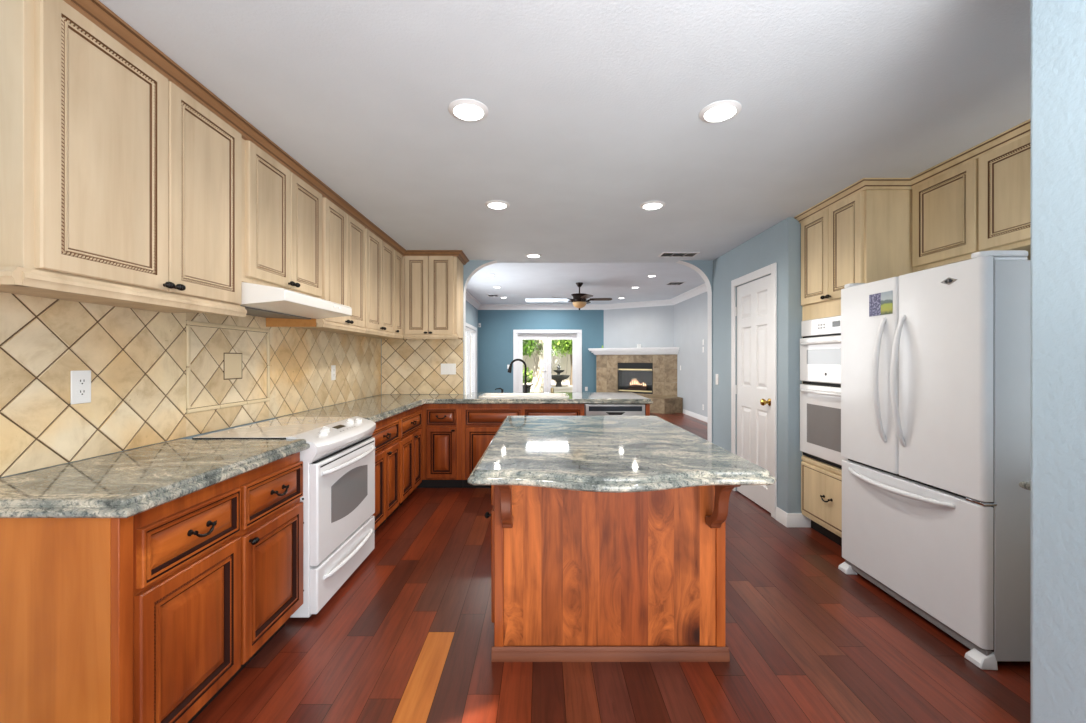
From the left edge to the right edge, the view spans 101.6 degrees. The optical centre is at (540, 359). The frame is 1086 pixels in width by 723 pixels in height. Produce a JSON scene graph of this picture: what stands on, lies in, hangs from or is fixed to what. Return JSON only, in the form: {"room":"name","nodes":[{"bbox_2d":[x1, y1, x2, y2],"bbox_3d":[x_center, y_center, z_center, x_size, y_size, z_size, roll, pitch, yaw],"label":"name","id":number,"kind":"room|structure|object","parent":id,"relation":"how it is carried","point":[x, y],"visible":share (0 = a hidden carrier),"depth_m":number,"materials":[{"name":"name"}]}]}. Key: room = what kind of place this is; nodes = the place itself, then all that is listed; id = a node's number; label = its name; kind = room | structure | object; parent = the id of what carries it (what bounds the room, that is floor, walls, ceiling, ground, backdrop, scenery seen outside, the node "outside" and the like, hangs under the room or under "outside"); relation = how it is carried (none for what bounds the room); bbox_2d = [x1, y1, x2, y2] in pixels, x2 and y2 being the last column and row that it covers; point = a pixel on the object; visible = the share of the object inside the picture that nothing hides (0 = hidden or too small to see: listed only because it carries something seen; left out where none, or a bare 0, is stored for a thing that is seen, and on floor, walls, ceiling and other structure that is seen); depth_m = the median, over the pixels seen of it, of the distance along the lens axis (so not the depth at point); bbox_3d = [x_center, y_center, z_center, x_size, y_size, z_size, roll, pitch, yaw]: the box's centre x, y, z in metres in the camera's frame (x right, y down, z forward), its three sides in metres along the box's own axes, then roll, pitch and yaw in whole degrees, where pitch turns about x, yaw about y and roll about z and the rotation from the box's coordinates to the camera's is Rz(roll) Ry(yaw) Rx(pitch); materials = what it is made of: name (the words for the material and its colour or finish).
{"room":"kitchen","nodes":[
{"label":"kitchen","id":0,"kind":"room"},
{"bbox_2d":[1,301,477,477],"bbox_3d":[-1.880,-0.130,5.820,0.120,2.900,14.240,0,0,0],"label":"wall","id":1,"kind":"structure","parent":0,"point":[471,311],"depth_m":10.97,"materials":[{"name":"blue paint"}]},
{"bbox_2d":[0,0,246,316],"bbox_3d":[-1.602,-0.664,1.675,0.413,0.918,0.949,0,0,0],"label":"upper cabinet","id":2,"kind":"object","parent":1,"relation":"attached to","point":[119,187],"visible":1,"depth_m":1.47,"materials":[{"name":"beige wood"}]},
{"bbox_2d":[63,0,468,264],"bbox_3d":[-1.290,-1.099,3.099,0.651,0.050,3.936,0,0,6],"label":"trim","id":3,"kind":"structure","parent":2,"relation":"attached to","point":[95,11],"depth_m":1.90,"materials":[{"name":"brown wood"}]},
{"bbox_2d":[0,292,380,477],"bbox_3d":[-1.811,-0.004,2.612,0.016,0.802,4.825,0,0,0],"label":"backsplash","id":4,"kind":"structure","parent":1,"relation":"attached to","point":[157,377],"depth_m":2.02,"materials":[{"name":"tile"}]},
{"bbox_2d":[70,370,90,403],"bbox_3d":[-1.808,0.108,1.742,0.008,0.130,0.076,0,0,0],"label":"outlet","id":5,"kind":"object","parent":4,"relation":"attached to","point":[80,380],"visible":1,"depth_m":1.74,"materials":[{"name":"white plastic"}]},
{"bbox_2d":[77,378,86,384],"bbox_3d":[-1.805,0.087,1.742,0.002,0.029,0.034,0,0,0],"label":"socket","id":6,"kind":"object","parent":5,"relation":"attached to","point":[80,381],"depth_m":1.74,"materials":[{"name":"white plastic"}]},
{"bbox_2d":[77,389,86,395],"bbox_3d":[-1.805,0.129,1.742,0.002,0.029,0.034,0,0,0],"label":"socket","id":7,"kind":"object","parent":5,"relation":"attached to","point":[80,392],"depth_m":1.74,"materials":[{"name":"white plastic"}]},
{"bbox_2d":[331,365,335,379],"bbox_3d":[-1.808,0.115,3.860,0.008,0.130,0.076,0,0,0],"label":"outlet","id":8,"kind":"object","parent":4,"relation":"attached to","point":[333,367],"visible":1,"depth_m":3.86,"materials":[{"name":"white plastic"}]},
{"bbox_2d":[242,138,321,298],"bbox_3d":[-1.602,-0.751,2.528,0.413,0.743,0.776,0,0,0],"label":"upper cabinet","id":9,"kind":"object","parent":1,"relation":"attached to","point":[282,214],"visible":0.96,"depth_m":2.42,"materials":[{"name":"beige wood"}]},
{"bbox_2d":[240,282,351,318],"bbox_3d":[-1.520,-0.319,2.525,0.569,0.117,0.760,0,0,0],"label":"range hood","id":10,"kind":"object","parent":9,"relation":"attached to","point":[264,301],"visible":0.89,"depth_m":2.35,"materials":[{"name":"white metal"}]},
{"bbox_2d":[266,197,365,332],"bbox_3d":[-1.602,-0.669,3.261,0.413,0.908,0.702,0,0,0],"label":"upper cabinet","id":11,"kind":"object","parent":1,"relation":"attached to","point":[343,237],"visible":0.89,"depth_m":3.19,"materials":[{"name":"beige wood"}]},
{"bbox_2d":[326,229,394,336],"bbox_3d":[-1.602,-0.669,3.966,0.413,0.908,0.705,0,0,0],"label":"upper cabinet","id":12,"kind":"object","parent":1,"relation":"attached to","point":[379,256],"visible":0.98,"depth_m":3.91,"materials":[{"name":"beige wood"}]},
{"bbox_2d":[357,250,403,338],"bbox_3d":[-1.602,-0.669,4.669,0.413,0.908,0.698,0,0,0],"label":"upper cabinet","id":13,"kind":"object","parent":1,"relation":"attached to","point":[398,258],"visible":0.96,"depth_m":4.46,"materials":[{"name":"beige wood"}]},
{"bbox_2d":[466,323,476,394],"bbox_3d":[-1.858,0.215,11.450,0.124,2.210,1.970,0,0,0],"label":"door","id":14,"kind":"structure","parent":1,"relation":"in","point":[469,331],"depth_m":11.44,"materials":[{"name":"white paint"}]},
{"bbox_2d":[478,310,603,391],"bbox_3d":[0.840,-0.130,12.870,5.560,2.900,0.140,0,0,0],"label":"wall","id":15,"kind":"structure","parent":0,"point":[495,333],"depth_m":12.80,"materials":[{"name":"blue paint"}]},
{"bbox_2d":[513,330,581,391],"bbox_3d":[0.190,0.230,12.835,1.980,2.180,0.190,0,0,0],"label":"door","id":16,"kind":"structure","parent":15,"relation":"in","point":[519,336],"depth_m":12.85,"materials":[{"name":"white paint"}]},
{"bbox_2d":[381,260,712,442],"bbox_3d":[0.840,-0.130,5.095,5.320,2.900,0.130,0,0,0],"label":"wall","id":17,"kind":"structure","parent":0,"point":[704,268],"depth_m":5.04,"materials":[{"name":"blue paint"}]},
{"bbox_2d":[382,339,462,393],"bbox_3d":[-1.345,0.076,5.026,0.928,0.642,0.008,0,0,0],"label":"backsplash","id":18,"kind":"structure","parent":17,"relation":"attached to","point":[409,366],"depth_m":5.02,"materials":[{"name":"tile"}]},
{"bbox_2d":[441,364,455,374],"bbox_3d":[-1.050,0.108,5.017,0.172,0.125,0.009,0,0,0],"label":"light switch","id":19,"kind":"object","parent":18,"relation":"attached to","point":[446,369],"visible":1,"depth_m":5.02,"materials":[{"name":"white plastic"}]},
{"bbox_2d":[403,256,462,338],"bbox_3d":[-1.158,-0.669,4.792,0.582,0.908,0.453,0,0,0],"label":"upper cabinet","id":20,"kind":"object","parent":17,"relation":"attached to","point":[432,285],"visible":0.98,"depth_m":4.60,"materials":[{"name":"beige wood"}]},
{"bbox_2d":[99,0,1030,259],"bbox_3d":[0.815,-1.185,1.815,5.470,0.120,6.430,0,0,0],"label":"ceiling","id":21,"kind":"structure","parent":0,"point":[594,107],"depth_m":1.91,"materials":[{"name":"paint"}]},
{"bbox_2d":[448,99,488,121],"bbox_3d":[-0.327,-1.119,2.000,0.180,0.012,0.180,0,0,0],"label":"recessed light","id":22,"kind":"object","parent":21,"relation":"in","point":[470,110],"visible":1,"depth_m":1.99,"materials":[{"name":"white paint"}]},
{"bbox_2d":[485,200,509,208],"bbox_3d":[-0.317,-1.119,3.215,0.180,0.012,0.180,0,0,0],"label":"recessed light","id":23,"kind":"object","parent":21,"relation":"in","point":[494,204],"visible":1,"depth_m":3.19,"materials":[{"name":"white"}]},
{"bbox_2d":[525,253,541,257],"bbox_3d":[-0.081,-1.119,4.780,0.180,0.012,0.180,0,0,0],"label":"recessed light","id":24,"kind":"object","parent":21,"relation":"in","point":[531,255],"visible":1,"depth_m":4.76,"materials":[{"name":"white"}]},
{"bbox_2d":[640,201,664,209],"bbox_3d":[0.812,-1.119,3.226,0.180,0.012,0.180,0,0,0],"label":"recessed light","id":25,"kind":"object","parent":21,"relation":"in","point":[650,205],"visible":1,"depth_m":3.21,"materials":[{"name":"white"}]},
{"bbox_2d":[658,252,699,256],"bbox_3d":[1.465,-1.119,4.720,0.390,0.012,0.200,0,0,0],"label":"ceiling vent","id":26,"kind":"object","parent":21,"relation":"in","point":[663,254],"visible":1,"depth_m":4.72,"materials":[{"name":"white metal"}]},
{"bbox_2d":[699,100,741,122],"bbox_3d":[0.812,-1.119,2.010,0.180,0.012,0.180,0,0,0],"label":"recessed light","id":27,"kind":"object","parent":21,"relation":"in","point":[724,110],"visible":1,"depth_m":2.00,"materials":[{"name":"white"}]},
{"bbox_2d":[466,263,704,303],"bbox_3d":[0.840,-1.630,9.050,5.520,0.100,7.780,0,0,0],"label":"ceiling","id":28,"kind":"structure","parent":0,"point":[521,283],"depth_m":8.97,"materials":[{"name":"paint"}]},
{"bbox_2d":[487,294,498,296],"bbox_3d":[-1.180,-1.573,10.900,0.260,0.012,0.300,0,0,0],"label":"ceiling vent","id":29,"kind":"object","parent":28,"relation":"in","point":[489,295],"visible":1,"depth_m":10.85,"materials":[{"name":"grey metal"}]},
{"bbox_2d":[553,282,611,309],"bbox_3d":[0.838,-1.297,9.138,1.255,0.564,1.280,0,0,0],"label":"ceiling fan","id":30,"kind":"object","parent":28,"relation":"hanging from","point":[579,300],"visible":1,"depth_m":9.05,"materials":[{"name":"brown metal"}]},
{"bbox_2d":[666,282,684,284],"bbox_3d":[2.780,-1.573,9.175,0.320,0.012,0.350,0,0,0],"label":"ceiling vent","id":31,"kind":"object","parent":28,"relation":"in","point":[669,283],"visible":1,"depth_m":9.18,"materials":[{"name":"grey metal"}]},
{"bbox_2d":[191,413,1030,722],"bbox_3d":[0.791,1.320,5.373,5.468,0.001,15.132,0,0,0],"label":"floor","id":32,"kind":"structure","parent":0,"point":[517,693],"depth_m":1.96,"materials":[{"name":"red wood"}]},
{"bbox_2d":[0,452,302,722],"bbox_3d":[-1.477,0.884,1.732,0.662,0.872,0.952,0,0,0],"label":"base cabinet","id":33,"kind":"object","parent":32,"relation":"on","point":[148,616],"visible":0.99,"depth_m":1.33,"materials":[{"name":"brown wood"}]},
{"bbox_2d":[0,439,309,517],"bbox_3d":[-1.482,0.422,1.724,0.656,0.050,0.978,0,0,0],"label":"countertop","id":34,"kind":"structure","parent":33,"relation":"on","point":[124,484],"depth_m":1.51,"materials":[{"name":"grey stone"}]},
{"bbox_2d":[192,416,375,617],"bbox_3d":[-1.414,0.846,2.615,0.692,0.947,0.798,0,0,0],"label":"range","id":35,"kind":"object","parent":32,"relation":"on","point":[338,498],"visible":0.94,"depth_m":2.43,"materials":[{"name":"white metal"}]},
{"bbox_2d":[192,417,349,438],"bbox_3d":[-1.510,0.394,2.615,0.470,0.008,0.798,0,0,0],"label":"cooktop","id":36,"kind":"object","parent":35,"relation":"in","point":[284,427],"depth_m":2.50,"materials":[{"name":"white glass"}]},
{"bbox_2d":[372,414,398,530],"bbox_3d":[-1.477,0.884,3.367,0.662,0.872,0.690,0,0,0],"label":"base cabinet","id":37,"kind":"object","parent":32,"relation":"on","point":[386,432],"visible":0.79,"depth_m":3.38,"materials":[{"name":"brown wood"}]},
{"bbox_2d":[275,392,652,422],"bbox_3d":[-0.342,0.422,4.209,2.937,0.050,2.382,0,0,0],"label":"countertop","id":38,"kind":"structure","parent":37,"relation":"on","point":[377,408],"depth_m":4.44,"materials":[{"name":"grey stone"}]},
{"bbox_2d":[508,359,532,392],"bbox_3d":[-0.241,0.194,5.129,0.303,0.407,0.074,0,0,-12],"label":"faucet","id":39,"kind":"object","parent":38,"relation":"on","point":[514,360],"visible":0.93,"depth_m":5.14,"materials":[{"name":"black metal"}]},
{"bbox_2d":[479,393,568,397],"bbox_3d":[-0.180,0.483,4.855,0.960,0.198,0.470,0,0,0],"label":"sink","id":40,"kind":"object","parent":38,"relation":"in","point":[485,395],"visible":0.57,"depth_m":5.06,"materials":[{"name":"white ceramic"}]},
{"bbox_2d":[389,405,421,516],"bbox_3d":[-1.477,0.884,4.091,0.662,0.872,0.754,0,0,0],"label":"base cabinet","id":41,"kind":"object","parent":32,"relation":"on","point":[410,421],"visible":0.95,"depth_m":4.01,"materials":[{"name":"brown wood"}]},
{"bbox_2d":[416,404,462,487],"bbox_3d":[-1.306,0.884,4.727,1.003,0.872,0.582,0,0,0],"label":"base cabinet","id":42,"kind":"object","parent":32,"relation":"on","point":[441,423],"visible":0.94,"depth_m":4.48,"materials":[{"name":"brown wood"}]},
{"bbox_2d":[462,404,583,487],"bbox_3d":[-0.181,0.884,4.818,1.243,0.872,0.764,0,0,0],"label":"base cabinet","id":43,"kind":"object","parent":32,"relation":"on","point":[480,422],"visible":0.18,"depth_m":4.48,"materials":[{"name":"brown wood"}]},
{"bbox_2d":[485,485,740,661],"bbox_3d":[0.282,0.884,2.393,1.085,0.872,1.414,0,0,0],"label":"kitchen island","id":44,"kind":"object","parent":32,"relation":"on","point":[577,576],"visible":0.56,"depth_m":1.96,"materials":[{"name":"brown wood"}]},
{"bbox_2d":[467,416,775,492],"bbox_3d":[0.290,0.422,2.320,1.104,0.050,1.690,0,0,0],"label":"island countertop","id":45,"kind":"structure","parent":44,"relation":"on","point":[611,454],"depth_m":1.78,"materials":[{"name":"grey stone"}]},
{"bbox_2d":[584,404,644,415],"bbox_3d":[0.749,0.887,4.803,0.606,0.866,0.694,0,0,0],"label":"dishwasher","id":46,"kind":"object","parent":32,"relation":"on","point":[589,409],"visible":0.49,"depth_m":4.46,"materials":[{"name":"metal"}]},
{"bbox_2d":[588,347,682,413],"bbox_3d":[2.385,0.502,11.786,2.798,1.635,1.057,0,0,33],"label":"fireplace","id":47,"kind":"object","parent":32,"relation":"on","point":[649,372],"visible":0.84,"depth_m":11.90,"materials":[{"name":"brown stone"}]},
{"bbox_2d":[645,404,649,415],"bbox_3d":[0.120,0.884,4.860,1.955,0.872,0.780,0,0,0],"label":"end panel","id":48,"kind":"object","parent":32,"relation":"on","point":[647,406],"visible":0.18,"depth_m":4.47,"materials":[{"name":"brown wood"}]},
{"bbox_2d":[801,190,912,545],"bbox_3d":[2.377,0.099,3.151,0.740,2.443,0.691,0,0,0],"label":"tall cabinet","id":49,"kind":"object","parent":32,"relation":"on","point":[865,237],"visible":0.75,"depth_m":3.04,"materials":[{"name":"beige wood"}]},
{"bbox_2d":[800,315,847,468],"bbox_3d":[2.314,0.228,3.158,0.671,1.061,0.655,0,0,0],"label":"oven","id":50,"kind":"object","parent":49,"relation":"in","point":[820,344],"visible":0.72,"depth_m":3.21,"materials":[{"name":"white metal"}]},
{"bbox_2d":[794,119,1030,222],"bbox_3d":[2.178,-1.099,2.548,0.364,0.050,1.896,0,0,0],"label":"trim","id":51,"kind":"structure","parent":49,"relation":"attached to","point":[1023,129],"depth_m":2.66,"materials":[{"name":"beige wood"}]},
{"bbox_2d":[838,250,1030,669],"bbox_3d":[2.248,0.426,2.340,0.863,1.788,0.923,0,0,0],"label":"refrigerator","id":52,"kind":"object","parent":32,"relation":"on","point":[936,389],"visible":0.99,"depth_m":2.05,"materials":[{"name":"white metal"}]},
{"bbox_2d":[869,290,892,316],"bbox_3d":[1.884,-0.308,2.458,0.002,0.124,0.168,0,0,0],"label":"magnet","id":53,"kind":"object","parent":52,"relation":"attached to","point":[879,303],"visible":1,"depth_m":2.45},
{"bbox_2d":[881,290,892,314],"bbox_3d":[1.884,-0.308,2.414,0.002,0.124,0.081,0,0,0],"label":"picture","id":54,"kind":"object","parent":53,"relation":"attached to","point":[886,297],"depth_m":2.41},
{"bbox_3d":[2.195,0.884,1.280,1.099,0.872,0.480,0,0,0],"label":"base cabinet","id":55,"kind":"object","parent":32,"relation":"on","visible":0},
{"bbox_2d":[1019,478,1030,490],"bbox_3d":[2.200,0.422,1.285,1.090,0.050,0.500,0,0,0],"label":"countertop","id":56,"kind":"structure","parent":55,"relation":"on","point":[1026,485],"depth_m":1.52,"materials":[{"name":"grey stone"}]},
{"bbox_2d":[604,305,673,354],"bbox_3d":[2.655,-0.130,12.245,1.689,2.899,1.109,0,0,0],"label":"wall","id":57,"kind":"structure","parent":0,"point":[645,326],"depth_m":12.21,"materials":[{"name":"grey paint"}]},
{"bbox_2d":[674,292,707,416],"bbox_3d":[3.560,-0.130,8.980,0.120,2.900,7.640,0,0,0],"label":"wall","id":58,"kind":"structure","parent":0,"point":[690,315],"depth_m":10.23,"materials":[{"name":"grey paint"}]},
{"bbox_2d":[466,283,706,309],"bbox_3d":[0.840,-1.506,8.985,5.317,0.145,7.629,0,0,0],"label":"trim","id":59,"kind":"structure","parent":58,"relation":"attached to","point":[702,288],"depth_m":12.58,"materials":[{"name":"white paint"}]},
{"bbox_2d":[683,409,707,422],"bbox_3d":[3.491,1.268,8.025,0.016,0.105,5.710,0,0,0],"label":"baseboard","id":60,"kind":"structure","parent":58,"relation":"attached to","point":[692,414],"depth_m":9.99,"materials":[{"name":"white paint"}]},
{"bbox_2d":[713,217,801,512],"bbox_3d":[2.350,0.098,4.265,0.800,2.445,1.530,0,0,0],"label":"wall","id":61,"kind":"structure","parent":0,"point":[780,243],"depth_m":3.62,"materials":[{"name":"blue paint"}]},
{"bbox_2d":[716,374,718,384],"bbox_3d":[1.945,0.220,4.900,0.009,0.120,0.075,0,0,0],"label":"light switch","id":62,"kind":"object","parent":61,"relation":"attached to","point":[717,375],"visible":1,"depth_m":4.88,"materials":[{"name":"white plastic"}]},
{"bbox_2d":[731,262,776,518],"bbox_3d":[1.938,0.259,4.080,0.113,2.122,0.850,0,0,0],"label":"door","id":63,"kind":"structure","parent":61,"relation":"in","point":[755,311],"depth_m":4.04,"materials":[{"name":"white paint"}]},
{"bbox_2d":[775,507,810,526],"bbox_3d":[2.341,1.268,3.567,0.817,0.105,0.169,0,0,0],"label":"baseboard","id":64,"kind":"structure","parent":61,"relation":"attached to","point":[787,519],"depth_m":3.48,"materials":[{"name":"white paint"}]},
{"bbox_2d":[1031,0,1085,722],"bbox_3d":[1.520,0.098,0.960,0.799,2.445,0.120,0,0,0],"label":"wall","id":65,"kind":"structure","parent":0,"point":[1058,27],"depth_m":0.96,"materials":[{"name":"blue paint"}]},
{"bbox_3d":[2.810,0.098,2.200,0.120,2.445,2.599,0,0,0],"label":"wall","id":66,"kind":"structure","parent":0,"visible":0},
{"bbox_2d":[912,134,1030,271],"bbox_3d":[2.538,-0.838,2.201,0.418,0.571,1.203,0,0,0],"label":"upper cabinet","id":67,"kind":"object","parent":66,"relation":"attached to","point":[983,203],"visible":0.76,"depth_m":2.38,"materials":[{"name":"beige wood"}]},
{"label":"outside","id":68,"kind":"structure","parent":0,"visible":0},
{"bbox_3d":[1.500,1.400,18.475,21.000,0.120,11.050,0,0,0],"label":"ground","id":69,"kind":"structure","parent":68,"visible":0},
{"bbox_2d":[523,365,532,391],"bbox_3d":[-0.632,0.771,16.192,0.751,1.138,0.699,0,0,0],"label":"potted shrub","id":70,"kind":"object","parent":69,"relation":"on","point":[529,379],"visible":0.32,"depth_m":16.13,"materials":[{"name":"green plant"}]},
{"bbox_2d":[523,340,538,356],"bbox_3d":[-1.071,-0.332,17.087,2.468,3.356,1.384,0,0,22],"label":"tree","id":71,"kind":"object","parent":69,"relation":"on","point":[529,344],"visible":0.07,"depth_m":16.79,"materials":[{"name":"green plant"}]},
{"bbox_2d":[523,336,570,391],"bbox_3d":[1.500,0.180,18.325,21.000,2.320,0.250,0,0,0],"label":"wall","id":72,"kind":"structure","parent":69,"relation":"on","point":[565,365],"depth_m":18.20,"materials":[{"name":"white paint"}]},
{"bbox_2d":[525,340,569,391],"bbox_3d":[-0.147,0.231,18.002,3.447,2.227,0.254,0,0,0],"label":"climbing vine","id":73,"kind":"object","parent":69,"relation":"on","point":[541,344],"visible":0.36,"depth_m":18.11,"materials":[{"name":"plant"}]},
{"bbox_2d":[541,364,571,391],"bbox_3d":[0.660,0.740,16.400,1.320,1.200,1.320,0,0,0],"label":"fountain","id":74,"kind":"object","parent":69,"relation":"on","point":[558,378],"visible":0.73,"depth_m":16.15,"materials":[{"name":"black stone"}]},
{"bbox_2d":[551,364,569,380],"bbox_3d":[0.660,0.460,16.400,0.835,0.640,0.835,0,0,0],"label":"bowl","id":75,"kind":"object","parent":74,"relation":"on","point":[558,377],"depth_m":16.20,"materials":[{"name":"stone"}]},
{"bbox_2d":[547,337,571,384],"bbox_3d":[1.209,-0.318,17.093,2.364,3.326,1.484,0,0,0],"label":"tree","id":76,"kind":"object","parent":69,"relation":"on","point":[567,344],"visible":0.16,"depth_m":16.80,"materials":[{"name":"green plant"}]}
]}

